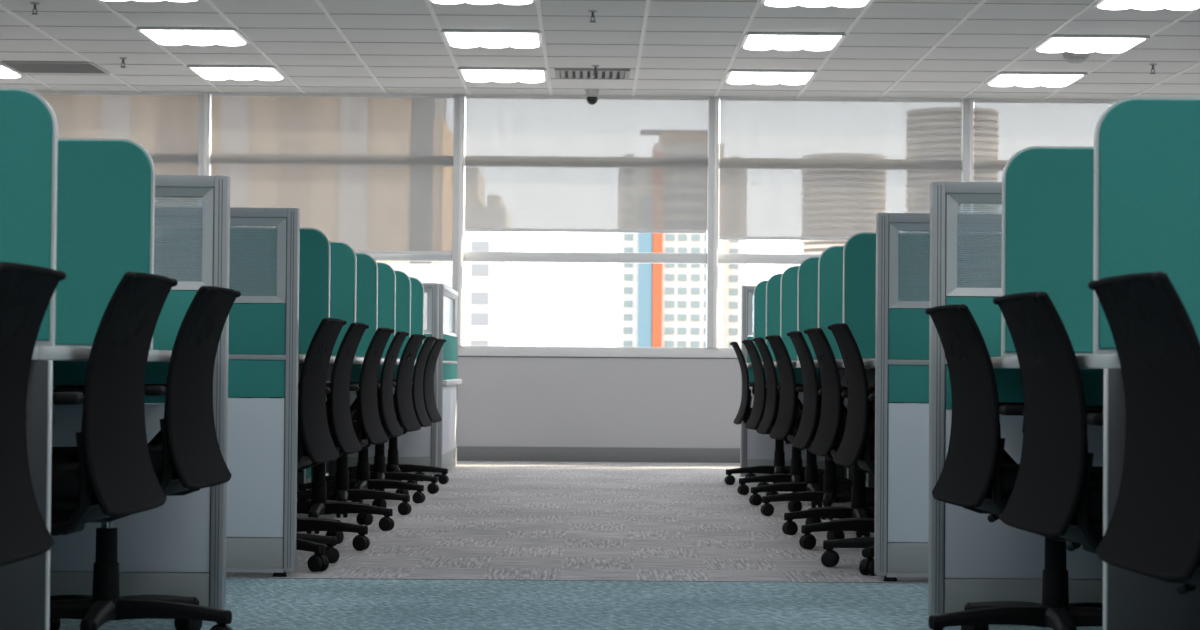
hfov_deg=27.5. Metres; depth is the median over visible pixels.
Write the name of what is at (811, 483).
chair
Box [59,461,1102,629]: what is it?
floor
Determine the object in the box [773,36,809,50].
diffuser
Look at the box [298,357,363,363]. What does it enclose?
countertop
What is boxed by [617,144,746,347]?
tower block
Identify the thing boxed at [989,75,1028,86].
diffuser
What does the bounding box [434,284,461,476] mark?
partition panel
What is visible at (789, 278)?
screen
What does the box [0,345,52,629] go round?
desk
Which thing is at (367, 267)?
screen
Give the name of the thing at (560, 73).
ceiling vent
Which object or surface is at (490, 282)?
apartment block
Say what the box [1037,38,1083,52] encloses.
diffuser
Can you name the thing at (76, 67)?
ceiling vent
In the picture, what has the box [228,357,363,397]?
desk
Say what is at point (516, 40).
diffuser
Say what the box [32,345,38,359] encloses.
countertop
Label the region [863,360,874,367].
desk
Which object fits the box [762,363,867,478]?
desk
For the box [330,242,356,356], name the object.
screen
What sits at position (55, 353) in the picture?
desk
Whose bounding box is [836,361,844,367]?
desk
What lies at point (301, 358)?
desk
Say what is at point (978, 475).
chair
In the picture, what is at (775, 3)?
diffuser
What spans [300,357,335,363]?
desk
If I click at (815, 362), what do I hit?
desk
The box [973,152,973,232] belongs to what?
round tower
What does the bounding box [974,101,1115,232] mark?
roller blind
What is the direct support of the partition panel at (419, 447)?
on the floor
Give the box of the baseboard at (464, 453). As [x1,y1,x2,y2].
[369,446,757,462]
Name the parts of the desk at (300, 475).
gable panel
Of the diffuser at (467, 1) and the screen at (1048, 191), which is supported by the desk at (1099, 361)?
the screen at (1048, 191)
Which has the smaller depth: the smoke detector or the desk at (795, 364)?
the desk at (795, 364)
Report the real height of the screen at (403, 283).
0.480 m
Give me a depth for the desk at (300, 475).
13.09 m
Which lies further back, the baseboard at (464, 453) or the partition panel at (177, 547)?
the baseboard at (464, 453)
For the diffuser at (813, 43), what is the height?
0.024 m
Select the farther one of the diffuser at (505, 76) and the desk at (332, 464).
the diffuser at (505, 76)
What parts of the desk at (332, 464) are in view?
gable panel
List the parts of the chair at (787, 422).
frame, leg, armrest, seat, leg, leg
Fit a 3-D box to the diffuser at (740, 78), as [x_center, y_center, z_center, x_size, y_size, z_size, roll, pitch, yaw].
[0.967,-1.604,16.592,0.181,0.024,0.542,0,-1,0]
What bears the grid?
attached to the ceiling
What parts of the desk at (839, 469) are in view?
gable panel, modesty panel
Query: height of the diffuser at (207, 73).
0.024 m
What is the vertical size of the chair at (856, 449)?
0.846 m
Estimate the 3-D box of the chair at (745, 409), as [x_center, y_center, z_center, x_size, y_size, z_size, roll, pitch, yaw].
[1.058,0.583,14.519,0.639,0.844,0.629,0,-1,0]
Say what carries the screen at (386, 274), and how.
attached to the desk
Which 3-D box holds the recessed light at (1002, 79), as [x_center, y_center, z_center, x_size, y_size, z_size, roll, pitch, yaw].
[2.948,-1.592,16.600,0.596,0.032,0.596,0,-1,0]
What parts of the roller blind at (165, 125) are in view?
head rail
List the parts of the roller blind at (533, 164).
rail, head rail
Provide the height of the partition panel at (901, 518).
1.200 m
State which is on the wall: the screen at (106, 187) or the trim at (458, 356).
the trim at (458, 356)
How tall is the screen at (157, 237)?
1.180 m
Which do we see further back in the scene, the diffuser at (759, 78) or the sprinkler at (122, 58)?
the diffuser at (759, 78)
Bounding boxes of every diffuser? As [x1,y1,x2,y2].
[0,66,20,77]
[135,0,161,1]
[141,30,185,44]
[168,0,196,1]
[172,30,215,45]
[191,68,229,79]
[202,31,245,45]
[218,68,255,79]
[245,68,282,80]
[431,0,464,3]
[445,33,479,47]
[461,70,491,81]
[465,0,498,3]
[476,33,509,47]
[489,70,517,82]
[498,0,531,4]
[507,33,538,47]
[516,70,544,82]
[727,72,757,84]
[744,35,779,49]
[754,73,785,84]
[765,0,799,6]
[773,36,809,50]
[780,73,812,84]
[799,0,833,6]
[803,36,840,50]
[832,0,868,7]
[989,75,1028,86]
[1015,75,1055,86]
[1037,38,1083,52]
[1042,75,1082,86]
[1066,38,1113,52]
[1096,38,1144,52]
[1098,0,1141,9]
[1132,0,1175,9]
[1165,0,1199,9]
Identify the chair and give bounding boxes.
[0,262,65,566]
[49,285,240,629]
[51,271,177,535]
[296,318,346,571]
[297,323,369,550]
[297,327,393,533]
[297,331,411,517]
[299,334,425,502]
[326,336,438,493]
[348,339,448,483]
[724,342,824,484]
[737,339,852,494]
[749,337,874,507]
[760,335,874,519]
[782,331,874,536]
[799,328,874,549]
[821,323,875,575]
[925,304,1103,629]
[993,291,1103,553]
[1088,271,1199,594]
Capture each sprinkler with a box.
[31,2,39,14]
[120,57,126,67]
[588,10,596,22]
[592,65,598,74]
[1149,63,1156,73]
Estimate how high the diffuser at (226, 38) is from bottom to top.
0.024 m
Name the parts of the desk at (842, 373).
gable panel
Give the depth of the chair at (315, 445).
8.26 m
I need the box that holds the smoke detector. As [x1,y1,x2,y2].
[1063,52,1089,62]
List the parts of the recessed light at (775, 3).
light frame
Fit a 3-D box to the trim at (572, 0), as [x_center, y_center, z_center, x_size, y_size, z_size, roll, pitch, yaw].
[-0.040,-1.831,7.513,12.950,0.013,19.977,0,-1,0]
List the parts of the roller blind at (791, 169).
rail, head rail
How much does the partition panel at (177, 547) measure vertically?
1.200 m
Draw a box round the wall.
[457,357,740,447]
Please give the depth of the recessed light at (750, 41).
14.65 m
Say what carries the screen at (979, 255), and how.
attached to the desk at (867, 363)
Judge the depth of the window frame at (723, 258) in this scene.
17.95 m
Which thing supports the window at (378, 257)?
in the wall
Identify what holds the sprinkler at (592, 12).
attached to the ceiling
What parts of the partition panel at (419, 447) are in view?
fabric panel, laminate panel, kick plate, window casing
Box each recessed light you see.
[0,64,25,77]
[103,0,196,1]
[136,27,250,45]
[186,65,286,80]
[426,0,536,4]
[441,30,542,47]
[457,68,547,82]
[723,70,817,84]
[739,33,845,50]
[760,0,872,7]
[984,72,1087,86]
[1032,35,1150,52]
[1092,0,1199,9]
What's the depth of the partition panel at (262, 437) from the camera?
7.97 m
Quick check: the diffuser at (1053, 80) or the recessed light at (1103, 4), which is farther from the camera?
the diffuser at (1053, 80)
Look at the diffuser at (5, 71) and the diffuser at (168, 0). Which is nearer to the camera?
the diffuser at (168, 0)
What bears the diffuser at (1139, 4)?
attached to the recessed light at (1103, 4)
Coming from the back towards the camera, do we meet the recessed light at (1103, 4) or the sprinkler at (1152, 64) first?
the sprinkler at (1152, 64)
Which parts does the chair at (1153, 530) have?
tilt lever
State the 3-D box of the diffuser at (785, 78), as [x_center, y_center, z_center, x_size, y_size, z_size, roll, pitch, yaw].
[1.329,-1.601,16.593,0.181,0.024,0.542,0,-1,0]
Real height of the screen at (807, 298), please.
0.480 m
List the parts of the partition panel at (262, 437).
laminate panel, window casing, kick plate, fabric panel, fabric panel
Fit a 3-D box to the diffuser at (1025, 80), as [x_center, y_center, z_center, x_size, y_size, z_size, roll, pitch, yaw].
[2.948,-1.588,16.600,0.181,0.024,0.542,0,-1,0]
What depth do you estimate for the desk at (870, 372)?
12.72 m
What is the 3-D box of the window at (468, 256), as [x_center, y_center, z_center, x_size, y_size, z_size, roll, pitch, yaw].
[-0.090,-0.686,17.979,12.950,1.838,0.180,0,-1,0]
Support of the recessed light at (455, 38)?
in the ceiling
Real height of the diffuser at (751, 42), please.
0.024 m
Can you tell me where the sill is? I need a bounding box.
[458,346,740,357]
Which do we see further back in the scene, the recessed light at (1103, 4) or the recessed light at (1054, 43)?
the recessed light at (1054, 43)
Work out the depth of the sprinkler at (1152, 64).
15.81 m
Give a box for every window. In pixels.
[33,91,1119,263]
[210,154,451,261]
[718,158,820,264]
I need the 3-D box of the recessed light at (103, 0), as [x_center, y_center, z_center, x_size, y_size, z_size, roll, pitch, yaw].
[-2.437,-1.712,12.949,0.596,0.032,0.596,0,-1,0]
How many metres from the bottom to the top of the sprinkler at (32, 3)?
0.064 m
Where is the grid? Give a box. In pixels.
[0,0,1199,99]
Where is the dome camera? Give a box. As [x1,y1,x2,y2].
[585,89,598,104]
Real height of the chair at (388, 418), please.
0.846 m
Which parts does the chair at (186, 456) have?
leg, leg, seat, armrest, leg, leg, frame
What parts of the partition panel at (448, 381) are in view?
kick plate, laminate panel, fabric panel, fabric panel, window casing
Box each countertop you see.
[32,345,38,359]
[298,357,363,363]
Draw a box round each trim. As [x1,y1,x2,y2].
[0,0,1199,93]
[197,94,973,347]
[226,577,892,582]
[458,356,737,358]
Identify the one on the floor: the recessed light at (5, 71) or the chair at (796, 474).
the chair at (796, 474)
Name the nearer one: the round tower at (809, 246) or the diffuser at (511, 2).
the diffuser at (511, 2)
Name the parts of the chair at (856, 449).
leg, frame, seat, leg, armrest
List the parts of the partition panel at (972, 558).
panel frame, window casing, fabric panel, kick plate, laminate panel, fabric panel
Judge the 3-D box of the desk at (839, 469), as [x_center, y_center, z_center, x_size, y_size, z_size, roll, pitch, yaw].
[1.198,0.643,14.617,0.620,0.710,0.961,0,-1,0]
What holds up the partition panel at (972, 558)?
on the floor
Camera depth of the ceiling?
15.24 m
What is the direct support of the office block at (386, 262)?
on the ground
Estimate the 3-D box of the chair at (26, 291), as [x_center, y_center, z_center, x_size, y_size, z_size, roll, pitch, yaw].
[-1.208,0.341,4.043,0.637,0.848,0.632,0,-1,2]
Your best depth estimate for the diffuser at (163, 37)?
14.68 m
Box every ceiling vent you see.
[0,61,109,73]
[555,68,629,79]
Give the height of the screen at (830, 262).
0.480 m
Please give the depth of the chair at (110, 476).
4.93 m
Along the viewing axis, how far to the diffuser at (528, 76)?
16.51 m
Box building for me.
[388,264,469,345]
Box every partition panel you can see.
[50,175,229,609]
[145,207,299,576]
[326,283,438,475]
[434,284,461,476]
[740,286,846,477]
[874,213,1001,581]
[928,181,1103,615]
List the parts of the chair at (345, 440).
leg, armrest, leg, frame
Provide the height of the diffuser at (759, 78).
0.024 m
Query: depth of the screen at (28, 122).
4.53 m
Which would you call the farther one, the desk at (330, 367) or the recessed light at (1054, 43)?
the recessed light at (1054, 43)
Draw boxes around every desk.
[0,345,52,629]
[37,345,171,361]
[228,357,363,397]
[297,359,399,491]
[298,355,305,362]
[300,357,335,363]
[305,360,415,482]
[326,364,382,474]
[746,363,847,478]
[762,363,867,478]
[774,362,874,494]
[792,362,799,367]
[799,361,818,367]
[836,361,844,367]
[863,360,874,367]
[990,354,1117,368]
[1103,358,1199,629]
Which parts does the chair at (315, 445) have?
leg, leg, frame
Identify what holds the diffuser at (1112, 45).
attached to the recessed light at (1054, 43)
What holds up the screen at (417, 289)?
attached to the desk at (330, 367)
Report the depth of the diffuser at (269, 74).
16.53 m
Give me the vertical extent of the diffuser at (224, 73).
0.024 m
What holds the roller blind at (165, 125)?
attached to the window at (468, 256)
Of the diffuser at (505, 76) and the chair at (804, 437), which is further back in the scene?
the diffuser at (505, 76)
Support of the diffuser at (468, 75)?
attached to the recessed light at (528, 75)
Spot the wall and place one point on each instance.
(502, 401)
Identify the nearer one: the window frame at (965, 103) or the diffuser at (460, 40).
the diffuser at (460, 40)
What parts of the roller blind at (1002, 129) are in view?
head rail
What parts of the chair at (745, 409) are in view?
frame, leg, leg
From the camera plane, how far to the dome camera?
17.50 m
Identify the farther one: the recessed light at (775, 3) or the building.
the building
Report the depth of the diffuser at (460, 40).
14.71 m
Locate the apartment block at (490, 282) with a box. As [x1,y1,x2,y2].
[464,198,511,345]
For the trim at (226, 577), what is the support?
on the floor
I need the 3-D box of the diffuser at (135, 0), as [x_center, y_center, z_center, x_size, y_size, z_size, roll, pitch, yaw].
[-2.437,-1.708,12.949,0.181,0.024,0.542,0,-1,0]
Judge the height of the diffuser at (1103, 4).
0.024 m
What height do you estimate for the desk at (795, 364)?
0.710 m
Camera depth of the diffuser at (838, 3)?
13.11 m
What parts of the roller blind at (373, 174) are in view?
head rail, rail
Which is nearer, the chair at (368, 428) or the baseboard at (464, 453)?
the chair at (368, 428)
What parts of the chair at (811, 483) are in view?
frame, leg, leg, leg, leg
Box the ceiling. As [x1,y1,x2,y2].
[0,0,1199,99]
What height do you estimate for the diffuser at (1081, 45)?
0.024 m
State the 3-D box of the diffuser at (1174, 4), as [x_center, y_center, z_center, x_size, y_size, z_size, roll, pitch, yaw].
[3.144,-1.664,12.971,0.181,0.024,0.542,0,-1,0]
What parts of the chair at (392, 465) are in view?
leg, leg, leg, frame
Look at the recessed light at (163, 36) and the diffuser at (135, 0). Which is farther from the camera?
the recessed light at (163, 36)
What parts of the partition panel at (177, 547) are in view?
fabric panel, kick plate, laminate panel, fabric panel, window casing, panel frame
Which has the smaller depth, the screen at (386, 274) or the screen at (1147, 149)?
the screen at (1147, 149)
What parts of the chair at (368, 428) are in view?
leg, leg, leg, armrest, seat, leg, frame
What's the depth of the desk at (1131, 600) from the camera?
4.52 m
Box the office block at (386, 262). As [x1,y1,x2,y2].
[376,261,451,263]
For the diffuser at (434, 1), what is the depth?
13.17 m
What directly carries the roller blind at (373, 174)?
attached to the window at (468, 256)
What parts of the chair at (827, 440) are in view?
frame, leg, armrest, leg, seat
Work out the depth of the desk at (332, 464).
15.06 m
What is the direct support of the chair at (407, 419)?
on the floor
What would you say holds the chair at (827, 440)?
on the floor
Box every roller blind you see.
[37,93,198,233]
[211,94,453,254]
[465,96,707,232]
[719,98,961,240]
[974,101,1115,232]
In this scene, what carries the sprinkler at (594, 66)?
attached to the ceiling
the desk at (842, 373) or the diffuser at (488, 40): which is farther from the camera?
the diffuser at (488, 40)
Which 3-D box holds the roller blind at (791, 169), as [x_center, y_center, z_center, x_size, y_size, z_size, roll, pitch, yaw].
[1.763,-1.062,17.941,1.774,1.034,0.020,0,-1,0]
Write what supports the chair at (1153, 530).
on the floor
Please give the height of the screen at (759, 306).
0.480 m
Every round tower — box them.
[801,240,846,253]
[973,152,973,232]
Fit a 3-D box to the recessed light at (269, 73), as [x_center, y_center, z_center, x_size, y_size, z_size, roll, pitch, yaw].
[-2.452,-1.635,16.579,0.596,0.032,0.596,0,-1,0]
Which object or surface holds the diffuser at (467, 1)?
attached to the recessed light at (510, 2)
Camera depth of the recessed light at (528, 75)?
16.45 m
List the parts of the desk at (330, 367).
gable panel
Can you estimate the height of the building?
49.000 m
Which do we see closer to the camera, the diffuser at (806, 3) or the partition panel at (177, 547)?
the partition panel at (177, 547)
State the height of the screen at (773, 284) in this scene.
0.480 m
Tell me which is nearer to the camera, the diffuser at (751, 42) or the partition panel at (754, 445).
the diffuser at (751, 42)
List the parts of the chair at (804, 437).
frame, leg, leg, leg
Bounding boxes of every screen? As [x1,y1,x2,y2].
[0,87,57,345]
[41,138,154,348]
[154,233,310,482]
[160,227,330,354]
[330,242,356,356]
[355,253,377,357]
[376,262,395,358]
[394,270,410,358]
[409,277,423,359]
[753,280,767,362]
[766,273,781,361]
[780,266,798,361]
[797,257,818,361]
[818,246,843,360]
[842,232,1001,359]
[1001,146,1096,355]
[1093,97,1199,353]
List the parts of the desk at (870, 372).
gable panel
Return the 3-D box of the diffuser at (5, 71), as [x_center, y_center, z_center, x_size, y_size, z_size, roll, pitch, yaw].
[-4.071,-1.644,16.572,0.181,0.024,0.542,0,-1,0]
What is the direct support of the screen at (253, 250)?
attached to the desk at (301, 358)
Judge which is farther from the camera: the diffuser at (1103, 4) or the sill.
the sill
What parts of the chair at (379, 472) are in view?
leg, leg, frame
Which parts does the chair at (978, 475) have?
frame, leg, tilt lever, leg, armrest, seat, leg, leg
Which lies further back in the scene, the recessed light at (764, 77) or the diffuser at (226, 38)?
the recessed light at (764, 77)
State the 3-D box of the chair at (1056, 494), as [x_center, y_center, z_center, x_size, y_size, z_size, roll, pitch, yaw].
[1.155,0.382,5.054,0.637,0.848,0.654,1,-1,-3]
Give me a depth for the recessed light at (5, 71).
16.62 m
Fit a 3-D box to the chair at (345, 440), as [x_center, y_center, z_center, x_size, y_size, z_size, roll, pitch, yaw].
[-1.155,0.452,9.207,0.614,0.848,0.653,0,-1,14]
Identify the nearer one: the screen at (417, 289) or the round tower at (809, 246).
the screen at (417, 289)
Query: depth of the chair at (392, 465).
14.28 m
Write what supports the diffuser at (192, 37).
attached to the recessed light at (163, 36)
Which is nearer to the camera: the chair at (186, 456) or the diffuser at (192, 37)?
the chair at (186, 456)
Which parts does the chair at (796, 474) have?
frame, leg, leg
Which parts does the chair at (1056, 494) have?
tilt lever, seat, armrest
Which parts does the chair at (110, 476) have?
armrest, armrest, seat, frame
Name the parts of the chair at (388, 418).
leg, leg, frame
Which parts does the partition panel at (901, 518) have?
kick plate, laminate panel, fabric panel, fabric panel, window casing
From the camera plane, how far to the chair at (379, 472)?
13.21 m
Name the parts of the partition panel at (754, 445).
fabric panel, window casing, fabric panel, laminate panel, kick plate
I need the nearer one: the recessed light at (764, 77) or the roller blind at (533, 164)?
the recessed light at (764, 77)
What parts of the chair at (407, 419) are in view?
leg, leg, leg, leg, frame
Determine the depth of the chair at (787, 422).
11.46 m
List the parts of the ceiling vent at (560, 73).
blade, blade, blade, blade, blade, blade, blade, blade, blade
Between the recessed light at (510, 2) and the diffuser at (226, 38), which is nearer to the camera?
the recessed light at (510, 2)

